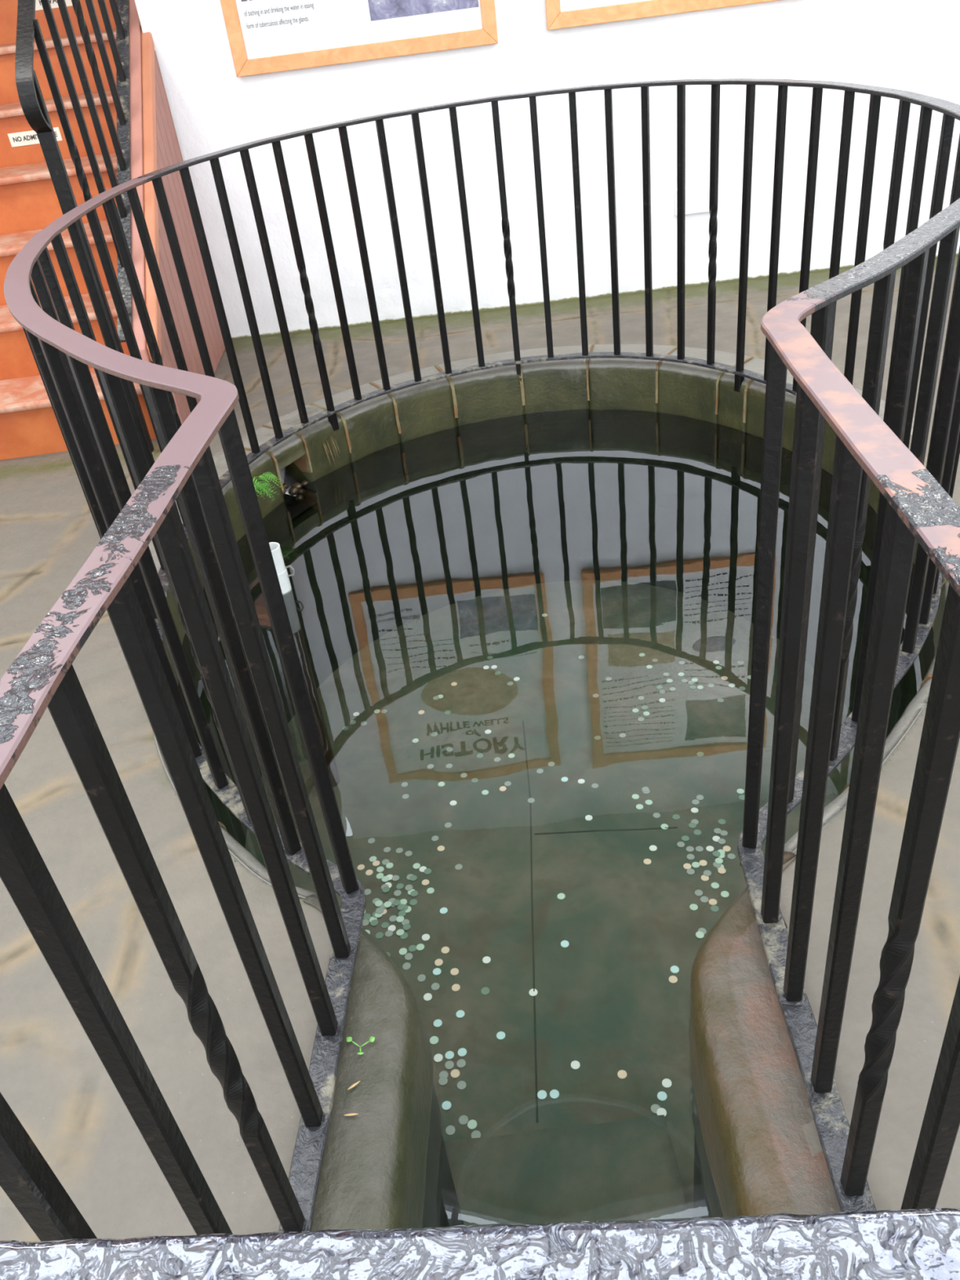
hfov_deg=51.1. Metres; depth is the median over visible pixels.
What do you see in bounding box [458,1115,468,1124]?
coin
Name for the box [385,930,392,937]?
coin
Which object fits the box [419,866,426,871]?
coin
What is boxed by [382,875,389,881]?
coin
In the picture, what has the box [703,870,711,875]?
coin
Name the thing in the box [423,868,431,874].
coin
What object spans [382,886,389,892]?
coin
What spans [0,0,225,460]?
staircase
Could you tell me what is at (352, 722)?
coin
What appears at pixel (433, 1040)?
coin
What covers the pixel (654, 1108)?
coin
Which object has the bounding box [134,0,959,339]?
wall
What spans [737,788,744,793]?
coin
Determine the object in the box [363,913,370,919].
coin
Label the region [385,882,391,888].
coin
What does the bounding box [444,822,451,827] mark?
coin
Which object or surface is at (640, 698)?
coin
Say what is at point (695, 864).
coin
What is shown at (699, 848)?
coin
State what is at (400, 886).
coin
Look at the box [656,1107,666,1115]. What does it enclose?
coin
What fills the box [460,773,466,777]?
coin
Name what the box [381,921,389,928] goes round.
coin
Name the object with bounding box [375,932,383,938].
coin
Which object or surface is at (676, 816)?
coin
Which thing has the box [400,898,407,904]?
coin
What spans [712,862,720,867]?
coin
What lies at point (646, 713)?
coin
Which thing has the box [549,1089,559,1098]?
coin
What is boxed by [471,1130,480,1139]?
coin
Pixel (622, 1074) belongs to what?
coin
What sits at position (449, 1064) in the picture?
coin
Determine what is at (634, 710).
coin
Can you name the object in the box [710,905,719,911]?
coin
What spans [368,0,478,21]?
photograph
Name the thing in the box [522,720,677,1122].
trim
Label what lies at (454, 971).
coin
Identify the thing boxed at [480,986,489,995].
coin
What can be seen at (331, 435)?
tuft
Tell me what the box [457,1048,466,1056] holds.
coin
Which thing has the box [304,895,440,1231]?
coping stone
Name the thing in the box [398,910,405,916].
coin
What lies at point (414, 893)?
coin
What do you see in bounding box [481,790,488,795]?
coin
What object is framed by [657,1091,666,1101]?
coin
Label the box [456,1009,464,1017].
coin
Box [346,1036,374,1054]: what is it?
sprig
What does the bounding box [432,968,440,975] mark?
coin
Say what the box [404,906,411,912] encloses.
coin
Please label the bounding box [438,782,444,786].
coin
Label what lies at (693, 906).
coin
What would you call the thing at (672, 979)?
coin
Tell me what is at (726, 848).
coin
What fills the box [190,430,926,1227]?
wall
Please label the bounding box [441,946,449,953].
coin
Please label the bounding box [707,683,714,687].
coin
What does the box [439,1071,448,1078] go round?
coin
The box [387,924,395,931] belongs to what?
coin
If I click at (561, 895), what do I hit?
coin
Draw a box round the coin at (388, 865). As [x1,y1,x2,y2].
[386,862,393,868]
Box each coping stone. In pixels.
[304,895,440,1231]
[688,850,840,1217]
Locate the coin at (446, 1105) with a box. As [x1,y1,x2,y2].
[441,1101,451,1110]
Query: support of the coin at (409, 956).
on the floor at (606, 1002)
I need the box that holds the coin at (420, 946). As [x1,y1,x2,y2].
[416,943,424,950]
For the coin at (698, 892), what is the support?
on the floor at (606, 1002)
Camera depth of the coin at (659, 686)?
4.19 m
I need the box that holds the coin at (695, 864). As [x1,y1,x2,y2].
[691,862,699,867]
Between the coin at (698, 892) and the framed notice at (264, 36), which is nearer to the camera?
the coin at (698, 892)
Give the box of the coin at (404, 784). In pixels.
[400,782,408,786]
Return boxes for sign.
[7,127,62,146]
[35,0,72,10]
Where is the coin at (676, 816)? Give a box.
[672,813,679,819]
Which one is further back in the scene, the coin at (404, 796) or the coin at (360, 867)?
the coin at (404, 796)
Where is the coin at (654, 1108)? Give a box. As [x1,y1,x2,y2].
[650,1103,660,1113]
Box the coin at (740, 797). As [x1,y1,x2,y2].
[738,795,744,799]
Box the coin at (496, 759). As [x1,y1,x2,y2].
[493,757,500,762]
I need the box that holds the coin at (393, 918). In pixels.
[389,915,396,921]
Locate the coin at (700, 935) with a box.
[695,931,704,938]
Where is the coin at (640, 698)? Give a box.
[637,696,644,700]
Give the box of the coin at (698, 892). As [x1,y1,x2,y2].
[694,889,702,896]
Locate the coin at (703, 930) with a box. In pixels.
[697,928,706,934]
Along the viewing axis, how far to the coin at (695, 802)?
3.62 m
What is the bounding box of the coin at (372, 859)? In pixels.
[368,856,376,862]
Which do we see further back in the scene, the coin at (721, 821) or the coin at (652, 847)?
the coin at (721, 821)
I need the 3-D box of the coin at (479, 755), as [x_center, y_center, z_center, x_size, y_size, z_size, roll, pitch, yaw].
[0.000,0.457,3.957,0.026,0.002,0.026,-9,34,-3]
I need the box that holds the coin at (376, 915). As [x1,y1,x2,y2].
[374,912,382,917]
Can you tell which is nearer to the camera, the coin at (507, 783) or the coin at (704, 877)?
the coin at (704, 877)
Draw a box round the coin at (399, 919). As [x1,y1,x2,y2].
[395,915,404,922]
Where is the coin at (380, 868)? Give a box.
[376,866,383,872]
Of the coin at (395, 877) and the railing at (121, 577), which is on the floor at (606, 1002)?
the coin at (395, 877)
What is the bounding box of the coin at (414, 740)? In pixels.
[412,738,418,742]
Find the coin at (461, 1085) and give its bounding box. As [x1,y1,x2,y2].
[457,1080,466,1089]
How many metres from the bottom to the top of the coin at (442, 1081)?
0.002 m
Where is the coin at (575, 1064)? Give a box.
[570,1060,580,1069]
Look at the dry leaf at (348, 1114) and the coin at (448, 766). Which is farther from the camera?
the coin at (448, 766)
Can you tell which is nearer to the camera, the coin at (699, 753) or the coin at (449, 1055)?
the coin at (449, 1055)
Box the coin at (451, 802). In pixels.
[449,800,457,805]
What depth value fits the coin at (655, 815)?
3.58 m
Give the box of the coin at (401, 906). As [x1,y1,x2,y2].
[397,903,404,910]
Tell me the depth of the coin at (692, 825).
3.52 m
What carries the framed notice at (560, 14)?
attached to the wall at (913, 46)
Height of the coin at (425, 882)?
0.002 m
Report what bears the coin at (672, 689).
on the floor at (606, 1002)
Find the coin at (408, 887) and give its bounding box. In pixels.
[404,884,413,890]
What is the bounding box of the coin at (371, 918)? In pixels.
[368,916,377,922]
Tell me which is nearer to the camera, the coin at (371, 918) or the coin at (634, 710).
the coin at (371, 918)
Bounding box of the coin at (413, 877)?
[409,875,417,880]
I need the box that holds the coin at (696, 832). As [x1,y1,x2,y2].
[693,829,701,835]
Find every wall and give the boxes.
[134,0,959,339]
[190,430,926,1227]
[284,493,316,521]
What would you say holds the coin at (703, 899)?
on the floor at (606, 1002)
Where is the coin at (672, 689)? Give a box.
[669,687,675,691]
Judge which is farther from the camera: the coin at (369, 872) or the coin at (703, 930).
the coin at (369, 872)
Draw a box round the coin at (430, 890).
[426,887,434,893]
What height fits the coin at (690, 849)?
0.003 m
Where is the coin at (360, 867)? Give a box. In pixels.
[357,864,364,870]
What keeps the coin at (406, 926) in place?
on the floor at (606, 1002)
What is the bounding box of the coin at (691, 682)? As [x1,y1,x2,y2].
[688,680,694,684]
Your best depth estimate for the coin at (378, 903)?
3.39 m
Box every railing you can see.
[0,78,959,1241]
[15,0,154,451]
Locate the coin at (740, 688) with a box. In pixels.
[738,686,745,690]
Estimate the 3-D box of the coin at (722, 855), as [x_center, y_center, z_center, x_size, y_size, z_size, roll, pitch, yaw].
[0.816,0.729,3.396,0.026,0.002,0.026,-20,36,-18]
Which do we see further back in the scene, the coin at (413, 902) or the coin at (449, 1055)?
the coin at (413, 902)
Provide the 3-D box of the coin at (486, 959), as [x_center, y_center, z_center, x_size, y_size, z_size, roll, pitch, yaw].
[0.021,1.005,3.153,0.026,0.002,0.026,-32,41,-32]
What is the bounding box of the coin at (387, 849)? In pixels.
[383,846,391,852]
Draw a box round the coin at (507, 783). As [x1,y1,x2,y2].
[504,781,511,786]
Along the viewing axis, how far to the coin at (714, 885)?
3.29 m
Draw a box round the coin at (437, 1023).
[433,1019,442,1026]
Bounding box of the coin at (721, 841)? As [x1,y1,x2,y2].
[717,838,725,844]
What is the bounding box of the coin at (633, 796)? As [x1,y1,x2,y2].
[631,794,639,799]
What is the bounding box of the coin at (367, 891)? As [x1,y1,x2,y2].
[364,888,371,895]
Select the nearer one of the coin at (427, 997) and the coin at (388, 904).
the coin at (427, 997)
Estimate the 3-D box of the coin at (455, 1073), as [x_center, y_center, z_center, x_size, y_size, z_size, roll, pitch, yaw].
[-0.070,1.228,2.844,0.026,0.002,0.026,-13,35,-9]
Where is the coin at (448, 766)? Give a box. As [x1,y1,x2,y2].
[445,763,452,768]
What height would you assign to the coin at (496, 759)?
0.002 m
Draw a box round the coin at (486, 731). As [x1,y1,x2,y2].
[484,729,491,733]
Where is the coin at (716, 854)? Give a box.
[712,850,720,857]
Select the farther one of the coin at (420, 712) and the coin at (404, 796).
the coin at (420, 712)
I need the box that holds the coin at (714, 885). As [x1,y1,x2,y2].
[711,882,719,888]
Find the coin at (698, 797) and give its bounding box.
[696,795,703,799]
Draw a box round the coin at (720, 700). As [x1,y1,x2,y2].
[717,697,724,702]
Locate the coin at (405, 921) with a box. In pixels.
[401,919,409,925]
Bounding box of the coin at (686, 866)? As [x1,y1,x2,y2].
[683,862,691,869]
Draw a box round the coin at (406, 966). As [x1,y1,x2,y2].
[402,962,410,969]
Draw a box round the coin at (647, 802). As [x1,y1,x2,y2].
[644,800,652,804]
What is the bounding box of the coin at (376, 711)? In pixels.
[373,709,380,713]
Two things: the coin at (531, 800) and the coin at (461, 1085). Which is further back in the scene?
the coin at (531, 800)
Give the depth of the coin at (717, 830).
3.49 m
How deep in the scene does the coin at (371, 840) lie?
3.64 m
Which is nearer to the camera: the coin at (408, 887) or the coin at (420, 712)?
the coin at (408, 887)
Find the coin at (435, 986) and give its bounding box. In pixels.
[431,982,439,990]
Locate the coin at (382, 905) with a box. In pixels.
[380,902,386,909]
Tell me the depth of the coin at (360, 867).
3.54 m
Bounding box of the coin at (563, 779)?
[560,777,568,782]
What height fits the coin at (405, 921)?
0.003 m
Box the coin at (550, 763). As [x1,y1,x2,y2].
[547,761,554,766]
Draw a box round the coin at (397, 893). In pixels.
[393,889,401,896]
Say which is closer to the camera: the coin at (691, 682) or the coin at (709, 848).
the coin at (709, 848)
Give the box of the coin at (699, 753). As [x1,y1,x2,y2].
[697,751,703,756]
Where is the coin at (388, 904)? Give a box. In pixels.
[383,901,391,907]
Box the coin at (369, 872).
[365,869,373,875]
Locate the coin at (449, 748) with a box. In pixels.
[446,746,453,751]
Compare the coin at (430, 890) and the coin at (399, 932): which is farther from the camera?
the coin at (430, 890)
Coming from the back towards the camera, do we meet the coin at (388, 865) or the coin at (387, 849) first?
the coin at (387, 849)
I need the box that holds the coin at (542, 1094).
[537,1089,546,1099]
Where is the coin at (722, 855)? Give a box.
[718,852,724,858]
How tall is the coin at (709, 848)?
0.003 m
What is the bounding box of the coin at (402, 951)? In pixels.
[399,947,407,955]
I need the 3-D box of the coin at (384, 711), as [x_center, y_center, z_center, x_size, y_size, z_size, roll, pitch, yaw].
[-0.406,0.303,4.261,0.026,0.002,0.026,-22,37,-20]
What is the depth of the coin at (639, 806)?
3.63 m
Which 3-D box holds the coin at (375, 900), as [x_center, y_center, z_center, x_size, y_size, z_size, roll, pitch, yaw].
[-0.351,0.885,3.401,0.026,0.002,0.026,15,40,30]
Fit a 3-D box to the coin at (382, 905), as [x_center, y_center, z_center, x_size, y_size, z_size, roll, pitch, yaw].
[-0.322,0.895,3.376,0.026,0.002,0.026,13,39,28]
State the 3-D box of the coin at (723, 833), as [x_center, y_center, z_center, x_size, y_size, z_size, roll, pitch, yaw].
[0.846,0.670,3.480,0.026,0.002,0.026,-17,35,-13]
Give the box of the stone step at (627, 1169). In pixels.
[444,1115,689,1225]
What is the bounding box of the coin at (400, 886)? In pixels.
[395,883,404,888]
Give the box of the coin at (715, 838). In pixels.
[712,835,719,841]
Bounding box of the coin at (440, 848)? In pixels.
[437,845,444,851]
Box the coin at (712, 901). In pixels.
[708,898,716,905]
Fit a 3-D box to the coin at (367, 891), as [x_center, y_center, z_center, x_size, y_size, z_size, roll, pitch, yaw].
[-0.386,0.863,3.439,0.026,0.002,0.026,5,37,18]
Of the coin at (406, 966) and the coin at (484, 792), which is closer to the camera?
the coin at (406, 966)
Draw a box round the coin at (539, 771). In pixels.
[536,768,543,773]
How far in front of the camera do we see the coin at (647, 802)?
3.64 m
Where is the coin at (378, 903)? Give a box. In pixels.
[374,900,382,906]
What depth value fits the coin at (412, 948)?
3.22 m
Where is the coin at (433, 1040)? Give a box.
[429,1035,438,1044]
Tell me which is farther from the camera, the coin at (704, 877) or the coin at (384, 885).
the coin at (384, 885)
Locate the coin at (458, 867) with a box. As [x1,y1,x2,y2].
[454,863,462,870]
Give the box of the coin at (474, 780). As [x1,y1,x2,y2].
[471,777,478,782]
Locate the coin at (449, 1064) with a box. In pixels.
[444,1060,453,1069]
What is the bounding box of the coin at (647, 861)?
[643,858,651,864]
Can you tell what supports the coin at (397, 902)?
on the floor at (606, 1002)
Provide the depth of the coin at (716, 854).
3.40 m
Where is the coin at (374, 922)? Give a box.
[370,919,377,925]
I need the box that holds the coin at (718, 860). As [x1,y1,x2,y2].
[715,857,723,863]
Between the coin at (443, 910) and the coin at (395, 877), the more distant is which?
the coin at (395, 877)
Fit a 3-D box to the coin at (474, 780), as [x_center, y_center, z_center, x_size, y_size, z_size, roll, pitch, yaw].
[-0.020,0.537,3.843,0.026,0.002,0.026,-30,40,-29]
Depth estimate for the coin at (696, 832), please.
3.50 m
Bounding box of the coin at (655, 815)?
[653,812,660,817]
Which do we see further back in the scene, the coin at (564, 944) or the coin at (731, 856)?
the coin at (731, 856)
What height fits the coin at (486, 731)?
0.002 m
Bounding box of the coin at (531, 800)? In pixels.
[527,797,534,803]
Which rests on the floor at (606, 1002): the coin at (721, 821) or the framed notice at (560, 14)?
the coin at (721, 821)
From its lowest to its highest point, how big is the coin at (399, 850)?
0.003 m
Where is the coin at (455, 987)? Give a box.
[451,983,460,991]
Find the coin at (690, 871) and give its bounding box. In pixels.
[686,868,694,875]
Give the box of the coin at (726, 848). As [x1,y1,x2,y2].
[722,845,730,851]
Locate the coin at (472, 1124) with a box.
[467,1120,476,1128]
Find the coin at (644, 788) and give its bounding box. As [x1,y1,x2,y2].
[641,786,648,791]
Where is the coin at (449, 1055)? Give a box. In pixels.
[444,1050,453,1059]
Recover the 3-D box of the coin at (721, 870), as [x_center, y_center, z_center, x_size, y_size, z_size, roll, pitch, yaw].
[0.805,0.768,3.341,0.026,0.003,0.026,-12,34,-6]
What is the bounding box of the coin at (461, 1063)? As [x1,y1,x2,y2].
[456,1058,466,1067]
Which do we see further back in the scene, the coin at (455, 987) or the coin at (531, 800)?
the coin at (531, 800)
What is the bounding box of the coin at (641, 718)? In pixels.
[637,716,644,721]
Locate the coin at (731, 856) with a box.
[727,853,735,859]
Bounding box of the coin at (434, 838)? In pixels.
[431,835,438,841]
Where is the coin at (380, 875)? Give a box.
[376,872,383,879]
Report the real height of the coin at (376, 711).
0.002 m
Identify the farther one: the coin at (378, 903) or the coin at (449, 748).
the coin at (449, 748)
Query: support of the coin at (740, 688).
on the floor at (606, 1002)
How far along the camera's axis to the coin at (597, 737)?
3.97 m
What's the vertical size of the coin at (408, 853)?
0.002 m
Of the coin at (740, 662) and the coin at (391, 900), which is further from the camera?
the coin at (740, 662)
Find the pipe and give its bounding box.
[269,542,339,787]
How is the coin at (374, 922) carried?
on the floor at (606, 1002)
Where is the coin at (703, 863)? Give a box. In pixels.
[699,859,706,866]
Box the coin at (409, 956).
[404,952,413,959]
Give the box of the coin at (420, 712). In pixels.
[417,710,424,714]
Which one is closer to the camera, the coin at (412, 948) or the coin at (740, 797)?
the coin at (412, 948)
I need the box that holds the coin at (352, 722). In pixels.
[350,720,355,724]
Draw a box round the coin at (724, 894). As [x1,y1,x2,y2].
[720,890,728,897]
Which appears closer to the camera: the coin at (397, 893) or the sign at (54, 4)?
the coin at (397, 893)
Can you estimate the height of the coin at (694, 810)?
0.003 m
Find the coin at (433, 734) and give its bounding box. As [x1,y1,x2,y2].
[431,732,437,736]
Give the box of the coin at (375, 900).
[372,897,380,904]
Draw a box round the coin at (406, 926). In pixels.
[403,923,410,930]
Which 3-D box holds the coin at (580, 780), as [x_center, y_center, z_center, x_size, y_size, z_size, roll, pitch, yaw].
[0.381,0.531,3.773,0.026,0.002,0.026,-16,34,-12]
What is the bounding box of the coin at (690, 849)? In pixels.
[686,846,693,852]
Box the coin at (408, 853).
[404,850,412,856]
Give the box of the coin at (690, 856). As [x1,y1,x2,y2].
[686,853,694,859]
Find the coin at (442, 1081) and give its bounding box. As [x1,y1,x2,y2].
[438,1076,448,1085]
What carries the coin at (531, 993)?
on the floor at (606, 1002)
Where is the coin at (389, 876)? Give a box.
[386,874,392,879]
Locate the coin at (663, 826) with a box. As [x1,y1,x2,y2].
[660,823,668,829]
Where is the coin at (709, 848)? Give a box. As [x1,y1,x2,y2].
[706,845,714,851]
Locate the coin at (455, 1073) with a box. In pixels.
[450,1069,459,1078]
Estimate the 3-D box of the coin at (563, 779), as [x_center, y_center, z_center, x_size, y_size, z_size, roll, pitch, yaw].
[0.320,0.526,3.792,0.026,0.002,0.026,-14,34,-8]
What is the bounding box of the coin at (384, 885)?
[381,884,388,888]
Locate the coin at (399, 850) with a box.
[395,847,403,853]
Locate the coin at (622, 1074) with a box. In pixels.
[617,1070,626,1079]
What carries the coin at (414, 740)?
on the floor at (606, 1002)
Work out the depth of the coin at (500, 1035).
2.93 m
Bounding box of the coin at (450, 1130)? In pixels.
[445,1125,455,1135]
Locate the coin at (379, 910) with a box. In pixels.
[375,906,383,913]
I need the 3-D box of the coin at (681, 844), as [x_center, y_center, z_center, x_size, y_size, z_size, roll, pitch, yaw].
[0.692,0.705,3.459,0.026,0.003,0.026,-32,41,-31]
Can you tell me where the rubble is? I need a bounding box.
[282,480,308,501]
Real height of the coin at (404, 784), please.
0.002 m
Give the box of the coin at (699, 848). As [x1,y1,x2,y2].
[695,845,703,852]
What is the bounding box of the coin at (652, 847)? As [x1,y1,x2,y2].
[648,844,657,851]
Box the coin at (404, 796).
[402,794,408,799]
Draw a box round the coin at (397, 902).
[392,899,400,905]
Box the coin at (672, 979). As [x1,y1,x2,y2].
[668,975,677,982]
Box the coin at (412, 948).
[408,945,416,951]
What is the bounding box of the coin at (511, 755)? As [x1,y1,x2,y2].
[508,753,515,758]
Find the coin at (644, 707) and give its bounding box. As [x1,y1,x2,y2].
[641,705,648,710]
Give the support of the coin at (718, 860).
on the floor at (606, 1002)
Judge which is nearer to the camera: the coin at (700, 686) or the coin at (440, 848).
the coin at (440, 848)
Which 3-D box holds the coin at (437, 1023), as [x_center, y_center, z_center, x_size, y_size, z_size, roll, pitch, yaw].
[-0.126,1.139,2.985,0.026,0.003,0.026,-14,35,-10]
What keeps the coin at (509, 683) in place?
on the floor at (606, 1002)
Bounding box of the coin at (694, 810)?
[690,807,698,813]
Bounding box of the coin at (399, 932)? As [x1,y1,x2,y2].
[395,928,404,935]
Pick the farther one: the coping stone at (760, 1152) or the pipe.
the pipe
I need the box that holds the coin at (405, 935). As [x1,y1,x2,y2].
[400,932,408,939]
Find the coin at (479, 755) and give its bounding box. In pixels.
[476,753,483,758]
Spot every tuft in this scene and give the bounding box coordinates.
[253,471,282,502]
[323,435,340,466]
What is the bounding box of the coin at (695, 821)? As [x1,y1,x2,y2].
[691,818,698,824]
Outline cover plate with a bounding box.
[674,185,709,215]
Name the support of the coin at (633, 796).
on the floor at (606, 1002)
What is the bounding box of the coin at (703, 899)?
[700,896,708,902]
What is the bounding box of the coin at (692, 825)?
[688,822,696,828]
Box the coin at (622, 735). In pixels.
[619,733,626,737]
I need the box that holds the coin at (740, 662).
[737,660,743,664]
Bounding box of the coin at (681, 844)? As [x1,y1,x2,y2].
[676,841,684,847]
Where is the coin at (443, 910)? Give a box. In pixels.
[440,907,447,914]
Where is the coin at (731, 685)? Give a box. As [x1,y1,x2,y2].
[728,683,735,687]
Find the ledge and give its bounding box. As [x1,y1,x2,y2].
[0,1208,959,1279]
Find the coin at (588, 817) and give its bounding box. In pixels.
[585,814,592,820]
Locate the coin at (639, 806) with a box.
[635,804,643,809]
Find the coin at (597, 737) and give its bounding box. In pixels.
[594,735,600,740]
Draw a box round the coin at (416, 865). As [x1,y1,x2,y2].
[413,862,420,868]
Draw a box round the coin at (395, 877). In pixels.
[391,875,399,880]
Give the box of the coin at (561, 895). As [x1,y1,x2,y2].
[557,893,564,899]
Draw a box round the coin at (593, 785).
[591,783,598,788]
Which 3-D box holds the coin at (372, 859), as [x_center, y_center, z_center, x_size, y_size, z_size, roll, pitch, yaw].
[-0.380,0.777,3.563,0.026,0.002,0.026,13,39,27]
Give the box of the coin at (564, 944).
[560,940,568,947]
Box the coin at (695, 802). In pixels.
[692,799,699,804]
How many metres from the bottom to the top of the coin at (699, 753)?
0.003 m
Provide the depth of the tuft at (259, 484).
3.79 m
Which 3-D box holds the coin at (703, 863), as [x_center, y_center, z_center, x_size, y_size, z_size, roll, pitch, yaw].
[0.751,0.751,3.380,0.026,0.002,0.026,20,43,35]
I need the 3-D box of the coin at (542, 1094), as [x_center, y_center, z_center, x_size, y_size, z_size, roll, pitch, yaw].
[0.171,1.252,2.763,0.026,0.003,0.026,-9,34,-2]
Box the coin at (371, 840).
[368,838,375,843]
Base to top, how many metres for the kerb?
0.370 m
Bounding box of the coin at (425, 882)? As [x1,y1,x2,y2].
[422,879,429,885]
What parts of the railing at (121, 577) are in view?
handrail, rail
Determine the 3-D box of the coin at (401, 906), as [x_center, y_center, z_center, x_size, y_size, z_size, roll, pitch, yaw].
[-0.264,0.894,3.362,0.026,0.002,0.026,-8,34,1]
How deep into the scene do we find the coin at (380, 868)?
3.52 m
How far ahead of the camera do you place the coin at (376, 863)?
3.54 m
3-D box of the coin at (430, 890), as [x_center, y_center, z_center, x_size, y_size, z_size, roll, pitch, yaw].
[-0.168,0.852,3.413,0.026,0.002,0.026,1,35,11]
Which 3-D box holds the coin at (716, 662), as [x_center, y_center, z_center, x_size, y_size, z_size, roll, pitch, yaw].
[1.009,0.095,4.287,0.026,0.003,0.026,22,44,36]
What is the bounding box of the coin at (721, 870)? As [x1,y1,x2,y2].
[717,867,725,874]
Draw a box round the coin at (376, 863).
[372,860,379,866]
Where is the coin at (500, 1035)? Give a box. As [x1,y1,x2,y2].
[496,1031,505,1039]
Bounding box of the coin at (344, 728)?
[342,726,348,730]
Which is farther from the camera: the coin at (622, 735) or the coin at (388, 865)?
the coin at (622, 735)
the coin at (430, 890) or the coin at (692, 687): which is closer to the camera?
the coin at (430, 890)
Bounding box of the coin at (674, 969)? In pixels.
[670,965,679,973]
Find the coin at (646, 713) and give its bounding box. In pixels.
[643,711,649,715]
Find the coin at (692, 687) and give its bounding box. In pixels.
[689,685,696,689]
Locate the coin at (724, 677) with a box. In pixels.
[721,675,728,679]
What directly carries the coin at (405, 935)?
on the floor at (606, 1002)
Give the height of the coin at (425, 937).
0.003 m
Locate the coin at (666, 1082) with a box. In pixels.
[662,1078,671,1088]
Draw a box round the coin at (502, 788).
[499,786,506,791]
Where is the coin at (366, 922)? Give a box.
[362,919,368,925]
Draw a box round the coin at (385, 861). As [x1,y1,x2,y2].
[382,858,389,865]
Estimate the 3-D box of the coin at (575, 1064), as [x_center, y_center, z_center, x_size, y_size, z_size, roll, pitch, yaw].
[0.269,1.196,2.825,0.026,0.002,0.026,-9,34,-2]
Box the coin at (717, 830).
[713,827,721,833]
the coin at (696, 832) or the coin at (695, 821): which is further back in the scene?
the coin at (695, 821)
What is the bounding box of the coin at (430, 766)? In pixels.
[426,764,434,768]
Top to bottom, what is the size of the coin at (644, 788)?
0.003 m
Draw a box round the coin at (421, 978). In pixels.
[417,973,426,982]
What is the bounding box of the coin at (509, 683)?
[506,681,513,685]
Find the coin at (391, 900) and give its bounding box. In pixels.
[388,897,395,904]
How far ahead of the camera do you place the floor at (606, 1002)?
3.63 m
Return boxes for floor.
[0,255,959,1241]
[244,580,854,1217]
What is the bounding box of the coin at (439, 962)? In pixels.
[434,958,443,965]
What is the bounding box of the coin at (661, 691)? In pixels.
[659,689,665,693]
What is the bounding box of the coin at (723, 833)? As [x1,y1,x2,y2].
[720,830,727,835]
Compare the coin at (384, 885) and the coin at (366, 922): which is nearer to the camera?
the coin at (366, 922)
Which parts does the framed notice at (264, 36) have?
frame rail, frame rail, frame rail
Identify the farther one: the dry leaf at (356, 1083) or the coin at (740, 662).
the coin at (740, 662)
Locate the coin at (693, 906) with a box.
[689,903,697,910]
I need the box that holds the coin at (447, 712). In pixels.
[444,710,450,714]
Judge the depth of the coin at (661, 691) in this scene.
4.16 m
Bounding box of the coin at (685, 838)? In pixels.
[681,835,688,841]
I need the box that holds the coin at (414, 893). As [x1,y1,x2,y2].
[410,890,417,897]
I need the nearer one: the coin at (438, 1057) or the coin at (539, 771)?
the coin at (438, 1057)
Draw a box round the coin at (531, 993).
[528,988,537,995]
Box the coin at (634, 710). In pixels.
[632,708,639,712]
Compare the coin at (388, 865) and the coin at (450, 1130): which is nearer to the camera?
the coin at (450, 1130)
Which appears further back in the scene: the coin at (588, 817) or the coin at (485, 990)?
the coin at (588, 817)
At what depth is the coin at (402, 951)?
3.21 m
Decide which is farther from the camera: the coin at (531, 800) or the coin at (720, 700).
the coin at (720, 700)
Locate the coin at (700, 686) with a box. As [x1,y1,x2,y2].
[697,684,703,688]
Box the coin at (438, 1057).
[433,1053,442,1062]
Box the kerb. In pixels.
[148,343,949,898]
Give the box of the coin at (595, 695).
[592,693,599,697]
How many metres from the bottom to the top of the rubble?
0.053 m
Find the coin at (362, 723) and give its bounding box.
[360,721,367,725]
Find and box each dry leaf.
[344,1113,358,1115]
[347,1080,359,1089]
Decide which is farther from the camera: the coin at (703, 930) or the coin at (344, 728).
the coin at (344, 728)
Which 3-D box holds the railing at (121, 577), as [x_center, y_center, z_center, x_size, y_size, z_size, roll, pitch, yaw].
[0.150,-0.457,2.414,2.438,1.093,4.119,-8,34,0]
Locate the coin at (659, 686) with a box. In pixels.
[656,684,662,689]
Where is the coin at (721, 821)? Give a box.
[718,818,725,824]
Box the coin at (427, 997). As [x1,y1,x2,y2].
[423,993,431,1000]
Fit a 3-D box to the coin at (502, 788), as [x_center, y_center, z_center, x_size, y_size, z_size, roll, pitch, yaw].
[0.086,0.561,3.787,0.026,0.003,0.026,24,45,37]
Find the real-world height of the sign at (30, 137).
0.056 m
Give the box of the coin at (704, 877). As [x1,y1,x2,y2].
[701,875,709,880]
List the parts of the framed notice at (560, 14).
frame rail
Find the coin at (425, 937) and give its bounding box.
[422,933,430,941]
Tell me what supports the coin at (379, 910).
on the coin at (376, 915)
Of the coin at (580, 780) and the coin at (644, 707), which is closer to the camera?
the coin at (580, 780)
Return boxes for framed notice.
[220,0,497,77]
[545,0,778,30]
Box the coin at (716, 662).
[712,660,719,664]
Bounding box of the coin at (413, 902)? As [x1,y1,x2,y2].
[409,898,417,905]
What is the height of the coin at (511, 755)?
0.002 m
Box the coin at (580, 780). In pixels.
[577,778,584,783]
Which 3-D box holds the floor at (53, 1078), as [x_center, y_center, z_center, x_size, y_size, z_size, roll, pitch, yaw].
[0.017,0.412,2.071,5.824,0.007,7.764,-8,34,0]
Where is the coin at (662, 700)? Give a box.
[658,697,665,702]
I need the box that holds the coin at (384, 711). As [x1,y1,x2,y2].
[381,709,387,713]
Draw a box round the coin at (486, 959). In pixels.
[482,956,490,963]
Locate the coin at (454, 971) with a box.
[450,968,458,975]

